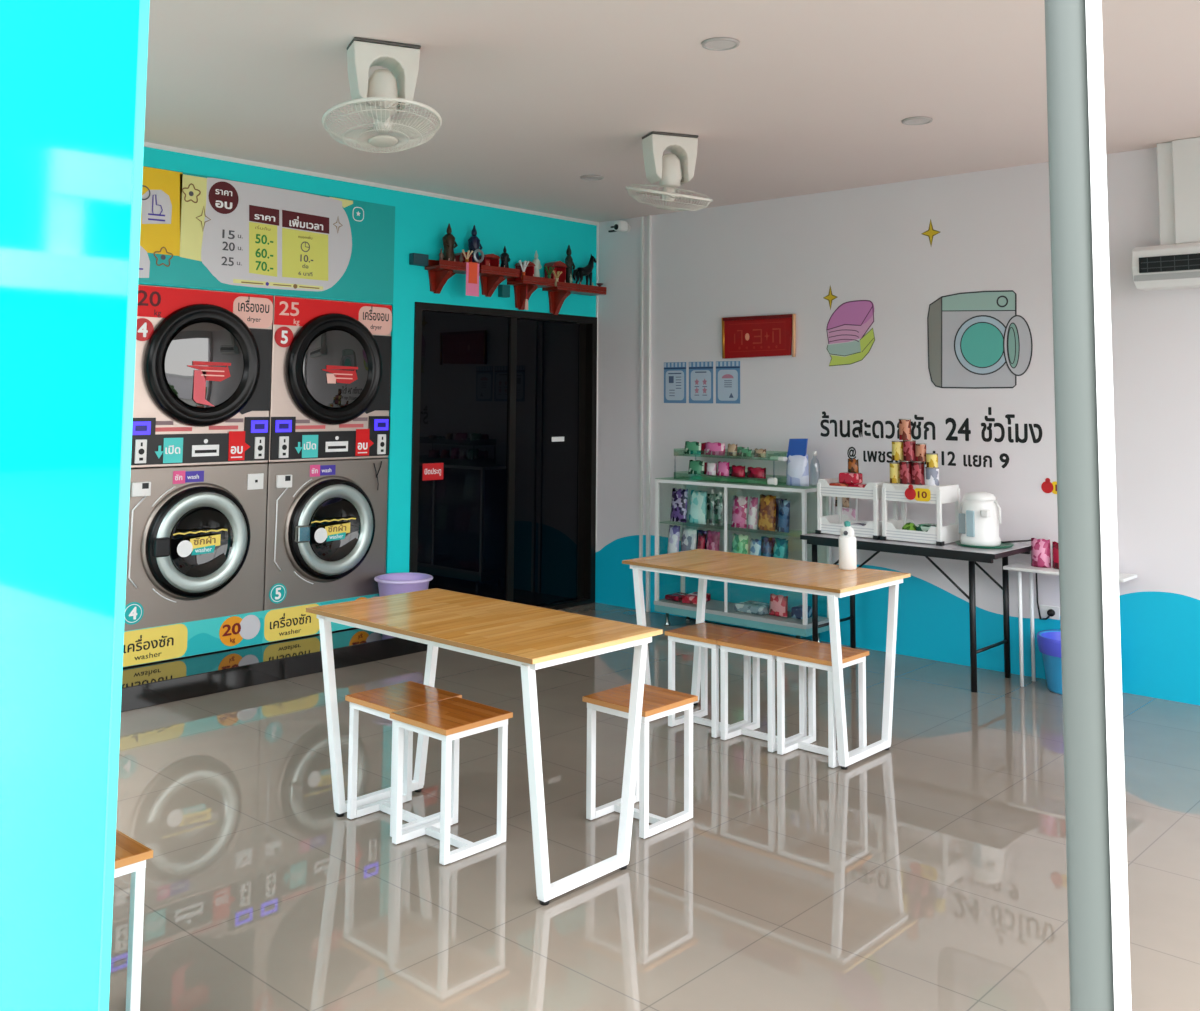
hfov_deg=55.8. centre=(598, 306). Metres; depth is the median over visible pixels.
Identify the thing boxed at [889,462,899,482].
tin can
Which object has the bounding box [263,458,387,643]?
washing machine
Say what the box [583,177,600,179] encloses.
diffuser
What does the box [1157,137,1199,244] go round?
duct cover
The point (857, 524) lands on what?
packet
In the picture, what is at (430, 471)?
sticker
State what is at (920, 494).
price tag
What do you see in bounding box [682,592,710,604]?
packet
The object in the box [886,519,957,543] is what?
basket
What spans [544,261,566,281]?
box
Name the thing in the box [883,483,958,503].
basket
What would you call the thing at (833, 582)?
dining table
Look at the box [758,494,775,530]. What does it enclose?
pouch
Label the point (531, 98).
ceiling
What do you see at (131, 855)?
stool
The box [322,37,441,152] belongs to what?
ceiling fan
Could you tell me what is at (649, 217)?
conduit
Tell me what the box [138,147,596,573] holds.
wall
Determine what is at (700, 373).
poster
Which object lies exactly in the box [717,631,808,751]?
stool
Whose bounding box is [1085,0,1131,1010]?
trim
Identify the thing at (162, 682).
machine plinth
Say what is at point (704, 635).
stool
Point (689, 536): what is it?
pouch
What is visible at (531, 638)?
dining table
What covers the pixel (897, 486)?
carton
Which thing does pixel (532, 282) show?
shelf
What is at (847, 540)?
bottle
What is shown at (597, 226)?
trim
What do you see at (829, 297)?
painted sparkle
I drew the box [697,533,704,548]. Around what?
pouch
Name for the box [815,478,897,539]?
rack
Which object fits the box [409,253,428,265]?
box
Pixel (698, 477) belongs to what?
tray stand
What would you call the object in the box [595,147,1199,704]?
wall
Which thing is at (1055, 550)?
pouch
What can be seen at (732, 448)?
pouch
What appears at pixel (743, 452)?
pouch
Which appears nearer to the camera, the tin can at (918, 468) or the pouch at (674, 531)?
the tin can at (918, 468)
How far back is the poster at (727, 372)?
7.87 m
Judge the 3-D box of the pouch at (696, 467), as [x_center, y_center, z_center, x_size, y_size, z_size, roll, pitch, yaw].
[0.670,1.100,7.741,0.042,0.100,0.136,5,-6,-44]
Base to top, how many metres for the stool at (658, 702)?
0.437 m
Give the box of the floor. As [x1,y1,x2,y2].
[109,602,1199,1010]
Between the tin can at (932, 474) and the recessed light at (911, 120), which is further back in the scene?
the tin can at (932, 474)
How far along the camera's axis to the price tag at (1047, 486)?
6.34 m
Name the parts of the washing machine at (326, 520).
handle, door seat, door glass, door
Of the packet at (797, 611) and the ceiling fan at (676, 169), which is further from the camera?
the packet at (797, 611)
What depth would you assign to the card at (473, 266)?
7.61 m
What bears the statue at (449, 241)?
on the shelf at (440, 271)
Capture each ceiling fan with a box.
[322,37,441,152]
[625,131,712,210]
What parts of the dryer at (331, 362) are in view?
control panel, header panel, door, door glass, name plate, panel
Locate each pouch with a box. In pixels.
[667,525,679,553]
[670,488,687,521]
[681,528,696,551]
[684,441,700,454]
[688,460,704,474]
[689,490,706,523]
[694,529,706,548]
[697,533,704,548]
[701,443,704,453]
[704,442,724,455]
[704,462,716,474]
[706,462,716,475]
[706,493,721,523]
[706,530,719,550]
[717,461,729,475]
[727,443,736,455]
[729,466,747,476]
[731,465,744,476]
[731,495,747,527]
[731,533,747,553]
[737,447,748,455]
[739,448,751,456]
[747,467,765,478]
[748,497,757,528]
[750,538,760,555]
[754,448,765,457]
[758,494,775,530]
[761,536,785,556]
[763,541,771,556]
[769,594,787,616]
[773,539,788,558]
[775,498,786,529]
[777,500,789,532]
[835,497,848,507]
[842,507,854,519]
[848,458,858,472]
[1031,538,1050,567]
[1052,541,1058,568]
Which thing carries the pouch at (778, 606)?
on the display shelf at (718, 611)
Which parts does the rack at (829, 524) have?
post, post, post, post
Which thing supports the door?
in the wall at (421, 221)
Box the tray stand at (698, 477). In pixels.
[692,475,766,483]
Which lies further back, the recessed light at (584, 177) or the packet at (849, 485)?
the recessed light at (584, 177)
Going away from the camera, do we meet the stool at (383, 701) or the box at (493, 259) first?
the stool at (383, 701)
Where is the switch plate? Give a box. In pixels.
[247,473,263,489]
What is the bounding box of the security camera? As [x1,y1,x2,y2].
[608,220,629,232]
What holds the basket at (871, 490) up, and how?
on the rack at (829, 524)
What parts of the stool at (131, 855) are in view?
seat frame, seat, leg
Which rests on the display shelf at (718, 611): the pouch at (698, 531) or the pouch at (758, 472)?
the pouch at (698, 531)
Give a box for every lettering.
[820,407,1041,442]
[847,447,1008,467]
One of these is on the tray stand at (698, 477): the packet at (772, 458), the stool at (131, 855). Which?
the packet at (772, 458)
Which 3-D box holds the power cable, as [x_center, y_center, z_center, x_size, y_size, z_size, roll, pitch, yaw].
[2.345,1.511,6.250,0.308,0.450,0.077,3,-5,-24]
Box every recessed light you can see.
[580,175,603,180]
[701,37,739,50]
[901,117,932,124]
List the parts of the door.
frame, frame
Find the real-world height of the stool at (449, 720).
0.437 m
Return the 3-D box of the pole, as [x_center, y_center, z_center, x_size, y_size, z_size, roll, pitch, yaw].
[0.387,0.158,0.906,0.036,2.900,0.036,-4,-6,42]
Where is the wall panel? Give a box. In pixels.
[0,0,149,1010]
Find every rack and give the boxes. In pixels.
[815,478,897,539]
[880,483,960,545]
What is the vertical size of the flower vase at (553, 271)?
0.114 m
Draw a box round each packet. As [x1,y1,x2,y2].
[665,592,686,601]
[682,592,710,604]
[734,600,769,614]
[770,456,786,460]
[791,605,811,619]
[829,482,848,486]
[839,472,862,483]
[848,484,866,487]
[850,523,865,525]
[902,522,915,530]
[916,523,936,531]
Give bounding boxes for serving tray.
[955,540,1013,548]
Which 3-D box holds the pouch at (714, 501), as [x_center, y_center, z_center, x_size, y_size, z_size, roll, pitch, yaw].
[0.775,1.381,7.759,0.187,0.203,0.050,-4,-6,42]
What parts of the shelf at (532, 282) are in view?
gallery rail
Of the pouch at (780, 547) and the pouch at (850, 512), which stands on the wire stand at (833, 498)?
the pouch at (850, 512)
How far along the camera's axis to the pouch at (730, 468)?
7.61 m
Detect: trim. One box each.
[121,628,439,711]
[144,142,598,225]
[596,226,598,513]
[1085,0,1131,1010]
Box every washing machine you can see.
[123,463,267,667]
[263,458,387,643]
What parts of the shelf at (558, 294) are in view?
gallery rail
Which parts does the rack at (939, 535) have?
post, post, post, post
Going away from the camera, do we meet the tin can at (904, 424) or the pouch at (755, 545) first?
the tin can at (904, 424)
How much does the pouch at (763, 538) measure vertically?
0.203 m
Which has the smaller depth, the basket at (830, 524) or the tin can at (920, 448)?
the tin can at (920, 448)
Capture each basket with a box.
[374,573,432,596]
[818,478,889,498]
[821,514,895,537]
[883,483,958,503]
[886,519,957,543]
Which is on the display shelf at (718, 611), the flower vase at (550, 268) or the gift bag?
the gift bag
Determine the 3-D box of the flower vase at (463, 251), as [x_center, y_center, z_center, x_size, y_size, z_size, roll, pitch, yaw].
[-0.881,-0.318,7.619,0.048,0.124,0.096,-4,-6,42]
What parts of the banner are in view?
yellow plate, yellow plate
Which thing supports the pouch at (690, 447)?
on the tray stand at (698, 477)
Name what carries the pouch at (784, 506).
on the display shelf at (718, 611)
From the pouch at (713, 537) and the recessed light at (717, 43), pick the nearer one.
the recessed light at (717, 43)
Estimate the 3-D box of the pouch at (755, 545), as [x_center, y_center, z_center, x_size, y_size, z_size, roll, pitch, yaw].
[1.019,1.609,7.359,0.054,0.194,0.090,4,-6,-41]
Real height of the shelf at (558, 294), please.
0.244 m
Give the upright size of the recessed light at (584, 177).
0.009 m
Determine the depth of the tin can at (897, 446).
6.50 m
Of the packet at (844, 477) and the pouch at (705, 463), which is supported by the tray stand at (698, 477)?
the pouch at (705, 463)
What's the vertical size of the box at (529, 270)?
0.150 m
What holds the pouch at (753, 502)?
on the display shelf at (718, 611)
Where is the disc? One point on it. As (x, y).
(476, 250)
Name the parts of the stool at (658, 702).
leg, floor rail, leg, seat, seat frame, leg, floor rail, leg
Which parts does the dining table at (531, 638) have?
apron frame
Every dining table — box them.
[306,588,662,904]
[622,549,910,769]
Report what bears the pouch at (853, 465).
on the packet at (844, 477)
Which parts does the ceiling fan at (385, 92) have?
blade, blade, motor, mount plate, blade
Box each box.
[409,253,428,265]
[454,252,472,261]
[479,254,500,266]
[498,285,509,297]
[515,261,534,280]
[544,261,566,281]
[767,477,776,485]
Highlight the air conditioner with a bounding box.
[1132,242,1199,290]
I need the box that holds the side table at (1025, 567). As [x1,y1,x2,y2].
[1003,562,1136,686]
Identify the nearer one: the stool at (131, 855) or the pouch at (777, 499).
the stool at (131, 855)
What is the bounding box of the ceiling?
[144,0,1199,221]
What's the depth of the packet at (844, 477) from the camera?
6.72 m
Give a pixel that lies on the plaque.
(765, 335)
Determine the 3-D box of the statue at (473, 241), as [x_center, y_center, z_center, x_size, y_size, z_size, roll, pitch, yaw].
[-0.851,-0.403,7.762,0.106,0.320,0.121,-4,-6,42]
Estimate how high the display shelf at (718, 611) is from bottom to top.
0.990 m
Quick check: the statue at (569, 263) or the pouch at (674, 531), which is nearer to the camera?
the pouch at (674, 531)
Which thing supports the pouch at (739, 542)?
on the display shelf at (718, 611)
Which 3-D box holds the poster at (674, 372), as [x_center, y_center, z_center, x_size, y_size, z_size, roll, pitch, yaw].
[0.555,0.551,8.188,0.205,0.294,0.004,-4,-6,42]
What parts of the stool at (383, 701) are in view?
leg, seat frame, floor rail, leg, seat, leg, floor rail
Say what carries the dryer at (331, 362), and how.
on the washing machine at (326, 520)
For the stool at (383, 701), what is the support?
on the floor
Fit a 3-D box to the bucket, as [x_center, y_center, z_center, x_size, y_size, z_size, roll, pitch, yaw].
[2.528,1.905,6.046,0.344,0.288,0.344,-4,-6,42]
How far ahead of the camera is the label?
8.44 m
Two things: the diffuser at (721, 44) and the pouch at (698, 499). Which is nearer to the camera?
the diffuser at (721, 44)
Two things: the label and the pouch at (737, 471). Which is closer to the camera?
the pouch at (737, 471)
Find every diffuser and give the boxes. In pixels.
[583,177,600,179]
[705,40,735,48]
[905,119,929,123]
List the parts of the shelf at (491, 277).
gallery rail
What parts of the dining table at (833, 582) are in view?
apron frame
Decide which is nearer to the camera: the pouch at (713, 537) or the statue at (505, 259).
the pouch at (713, 537)
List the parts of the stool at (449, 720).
leg, floor rail, leg, seat frame, seat, leg, floor rail, leg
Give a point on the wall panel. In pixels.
(73, 73)
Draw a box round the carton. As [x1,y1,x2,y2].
[892,483,949,489]
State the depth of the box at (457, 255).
7.65 m
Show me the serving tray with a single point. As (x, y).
(1002, 545)
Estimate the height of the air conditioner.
0.218 m
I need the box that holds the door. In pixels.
[409,302,596,609]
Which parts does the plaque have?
rod, rail, rod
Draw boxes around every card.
[464,262,478,296]
[468,262,477,283]
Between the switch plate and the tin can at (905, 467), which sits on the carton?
the tin can at (905, 467)
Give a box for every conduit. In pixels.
[639,216,643,578]
[646,215,651,611]
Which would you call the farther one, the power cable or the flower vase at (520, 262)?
the flower vase at (520, 262)
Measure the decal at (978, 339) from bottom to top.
0.575 m
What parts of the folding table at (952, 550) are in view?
leg, leg, rail, leg, leg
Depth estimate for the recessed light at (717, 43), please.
4.35 m
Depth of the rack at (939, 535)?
6.37 m
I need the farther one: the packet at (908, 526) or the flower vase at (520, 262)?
the flower vase at (520, 262)
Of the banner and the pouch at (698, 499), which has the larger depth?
the pouch at (698, 499)
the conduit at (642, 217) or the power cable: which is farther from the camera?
the conduit at (642, 217)
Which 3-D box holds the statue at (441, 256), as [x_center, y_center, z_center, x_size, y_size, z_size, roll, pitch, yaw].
[-1.037,-0.327,7.485,0.036,0.120,0.042,-4,-6,42]
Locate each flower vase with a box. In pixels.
[462,249,472,261]
[519,260,528,279]
[545,266,554,277]
[552,270,561,286]
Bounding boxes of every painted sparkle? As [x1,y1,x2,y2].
[824,286,836,309]
[922,219,939,245]
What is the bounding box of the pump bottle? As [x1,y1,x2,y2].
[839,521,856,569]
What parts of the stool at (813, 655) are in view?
leg, floor rail, leg, seat, seat frame, leg, floor rail, leg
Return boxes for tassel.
[525,284,527,309]
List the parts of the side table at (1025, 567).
leg, leg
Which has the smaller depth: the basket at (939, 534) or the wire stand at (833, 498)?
the basket at (939, 534)
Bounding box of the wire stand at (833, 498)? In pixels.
[832,497,857,520]
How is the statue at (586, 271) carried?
on the shelf at (558, 294)
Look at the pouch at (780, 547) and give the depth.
7.22 m
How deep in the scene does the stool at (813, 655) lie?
4.93 m
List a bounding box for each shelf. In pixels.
[424,259,465,293]
[479,265,519,296]
[507,275,554,309]
[542,282,606,314]
[654,477,831,642]
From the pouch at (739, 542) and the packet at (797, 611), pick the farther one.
the pouch at (739, 542)
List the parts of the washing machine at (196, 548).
handle, door seat, door glass, door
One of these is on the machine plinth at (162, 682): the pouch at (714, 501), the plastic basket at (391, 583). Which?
the plastic basket at (391, 583)
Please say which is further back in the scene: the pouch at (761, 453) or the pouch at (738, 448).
the pouch at (738, 448)
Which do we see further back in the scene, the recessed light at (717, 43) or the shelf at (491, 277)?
the shelf at (491, 277)
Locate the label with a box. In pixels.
[552,437,563,441]
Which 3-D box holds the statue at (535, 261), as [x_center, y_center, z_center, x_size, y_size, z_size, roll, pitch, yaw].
[-0.448,-0.286,8.175,0.072,0.240,0.084,-4,-6,42]
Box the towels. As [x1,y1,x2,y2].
[826,300,874,365]
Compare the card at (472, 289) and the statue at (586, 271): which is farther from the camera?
the statue at (586, 271)
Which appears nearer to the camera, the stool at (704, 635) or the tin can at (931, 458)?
the stool at (704, 635)
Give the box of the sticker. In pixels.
[422,463,443,480]
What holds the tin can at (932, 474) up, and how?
on the carton
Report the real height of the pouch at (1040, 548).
0.153 m
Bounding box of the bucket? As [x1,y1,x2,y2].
[1037,630,1061,694]
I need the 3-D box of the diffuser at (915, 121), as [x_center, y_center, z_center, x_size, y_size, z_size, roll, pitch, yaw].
[1.556,-0.904,5.528,0.120,0.001,0.120,-4,-6,42]
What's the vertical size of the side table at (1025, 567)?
0.635 m
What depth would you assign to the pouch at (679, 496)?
7.79 m
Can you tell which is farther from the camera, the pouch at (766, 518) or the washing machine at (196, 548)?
the pouch at (766, 518)
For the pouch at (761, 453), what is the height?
0.060 m
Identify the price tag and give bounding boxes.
[905,484,930,500]
[1041,478,1056,493]
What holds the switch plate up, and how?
attached to the washing machine at (196, 548)
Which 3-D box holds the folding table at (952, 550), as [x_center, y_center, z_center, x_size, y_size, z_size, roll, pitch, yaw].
[1.818,1.707,6.470,1.180,0.742,0.570,-4,-6,42]
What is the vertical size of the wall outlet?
0.070 m
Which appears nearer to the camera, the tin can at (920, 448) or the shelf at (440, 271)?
the tin can at (920, 448)
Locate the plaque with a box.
[722,314,795,358]
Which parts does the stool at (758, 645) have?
leg, floor rail, seat frame, leg, seat, leg, floor rail, leg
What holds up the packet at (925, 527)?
in the rack at (939, 535)
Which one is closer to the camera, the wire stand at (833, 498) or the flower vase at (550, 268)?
the wire stand at (833, 498)
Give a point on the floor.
(928, 872)
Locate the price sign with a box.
[138,166,394,303]
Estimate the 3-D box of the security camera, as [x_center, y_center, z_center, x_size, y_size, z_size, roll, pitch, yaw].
[0.162,-0.597,8.541,0.160,0.080,0.164,-4,-6,42]
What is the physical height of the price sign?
0.633 m
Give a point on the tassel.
(526, 301)
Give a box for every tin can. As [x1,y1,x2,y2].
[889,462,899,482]
[892,441,902,460]
[899,419,910,439]
[899,461,911,483]
[903,440,915,460]
[911,461,924,484]
[915,443,925,461]
[925,467,938,485]
[926,453,937,467]
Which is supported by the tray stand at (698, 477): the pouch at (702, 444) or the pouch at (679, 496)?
the pouch at (702, 444)
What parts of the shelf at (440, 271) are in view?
gallery rail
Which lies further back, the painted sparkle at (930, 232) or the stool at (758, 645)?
the painted sparkle at (930, 232)
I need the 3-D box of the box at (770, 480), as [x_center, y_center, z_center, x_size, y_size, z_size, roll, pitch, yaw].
[1.110,1.116,7.224,0.070,0.050,0.030,-4,-6,42]
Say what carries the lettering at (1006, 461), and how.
attached to the wall at (779, 256)
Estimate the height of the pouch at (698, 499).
0.224 m
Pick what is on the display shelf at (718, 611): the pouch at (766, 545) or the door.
the pouch at (766, 545)
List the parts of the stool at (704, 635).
leg, floor rail, seat frame, leg, seat, leg, floor rail, leg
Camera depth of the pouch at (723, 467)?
7.57 m
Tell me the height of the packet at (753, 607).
0.050 m
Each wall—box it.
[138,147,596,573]
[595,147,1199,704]
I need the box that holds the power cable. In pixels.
[1001,539,1049,619]
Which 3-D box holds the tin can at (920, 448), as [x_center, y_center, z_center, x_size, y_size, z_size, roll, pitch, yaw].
[1.834,0.830,6.437,0.062,0.100,0.062,-4,-6,42]
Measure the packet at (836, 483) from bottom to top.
0.064 m
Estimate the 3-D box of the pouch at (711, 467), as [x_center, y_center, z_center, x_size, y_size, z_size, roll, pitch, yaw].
[0.764,1.098,7.655,0.042,0.090,0.083,5,-6,-41]
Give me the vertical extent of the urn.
0.286 m
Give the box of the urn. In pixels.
[958,492,1000,546]
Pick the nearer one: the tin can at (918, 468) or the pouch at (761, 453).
the tin can at (918, 468)
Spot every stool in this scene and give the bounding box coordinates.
[114,829,152,1010]
[345,681,461,836]
[390,697,512,864]
[582,683,697,838]
[665,622,753,737]
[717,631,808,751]
[773,641,868,767]
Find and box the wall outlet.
[1040,605,1059,619]
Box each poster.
[664,362,685,402]
[689,361,712,402]
[716,361,739,403]
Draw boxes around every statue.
[439,248,443,259]
[442,223,457,260]
[468,225,482,267]
[500,246,509,267]
[532,251,541,276]
[565,245,574,282]
[573,254,596,284]
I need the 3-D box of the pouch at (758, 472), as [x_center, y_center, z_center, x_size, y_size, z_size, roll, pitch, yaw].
[1.035,1.087,7.407,0.041,0.075,0.149,5,-7,-44]
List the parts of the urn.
lid, handle, spout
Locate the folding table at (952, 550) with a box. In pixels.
[800,533,1030,691]
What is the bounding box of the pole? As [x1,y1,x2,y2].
[1044,0,1113,1010]
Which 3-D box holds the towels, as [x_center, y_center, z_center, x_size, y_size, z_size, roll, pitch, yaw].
[1.615,0.172,7.252,0.351,0.419,0.002,-4,-6,42]
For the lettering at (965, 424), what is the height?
0.202 m
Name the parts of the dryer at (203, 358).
control panel, door, door glass, header panel, name plate, panel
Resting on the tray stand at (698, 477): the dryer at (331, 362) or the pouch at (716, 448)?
the pouch at (716, 448)
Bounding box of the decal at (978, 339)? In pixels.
[927,290,1032,388]
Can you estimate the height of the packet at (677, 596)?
0.035 m
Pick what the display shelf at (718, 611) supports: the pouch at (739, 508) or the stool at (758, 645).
the pouch at (739, 508)
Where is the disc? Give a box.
[473,249,483,269]
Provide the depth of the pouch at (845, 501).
7.05 m
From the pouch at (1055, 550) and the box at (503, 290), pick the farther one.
the box at (503, 290)
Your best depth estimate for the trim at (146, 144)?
7.11 m
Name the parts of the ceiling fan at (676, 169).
blade, mount plate, motor, blade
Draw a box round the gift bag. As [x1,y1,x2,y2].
[786,439,808,485]
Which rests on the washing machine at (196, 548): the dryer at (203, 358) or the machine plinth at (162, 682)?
the dryer at (203, 358)
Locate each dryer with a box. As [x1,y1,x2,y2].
[131,284,272,467]
[268,295,391,461]
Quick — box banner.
[123,594,378,666]
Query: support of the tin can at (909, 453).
on the tin can at (905, 467)

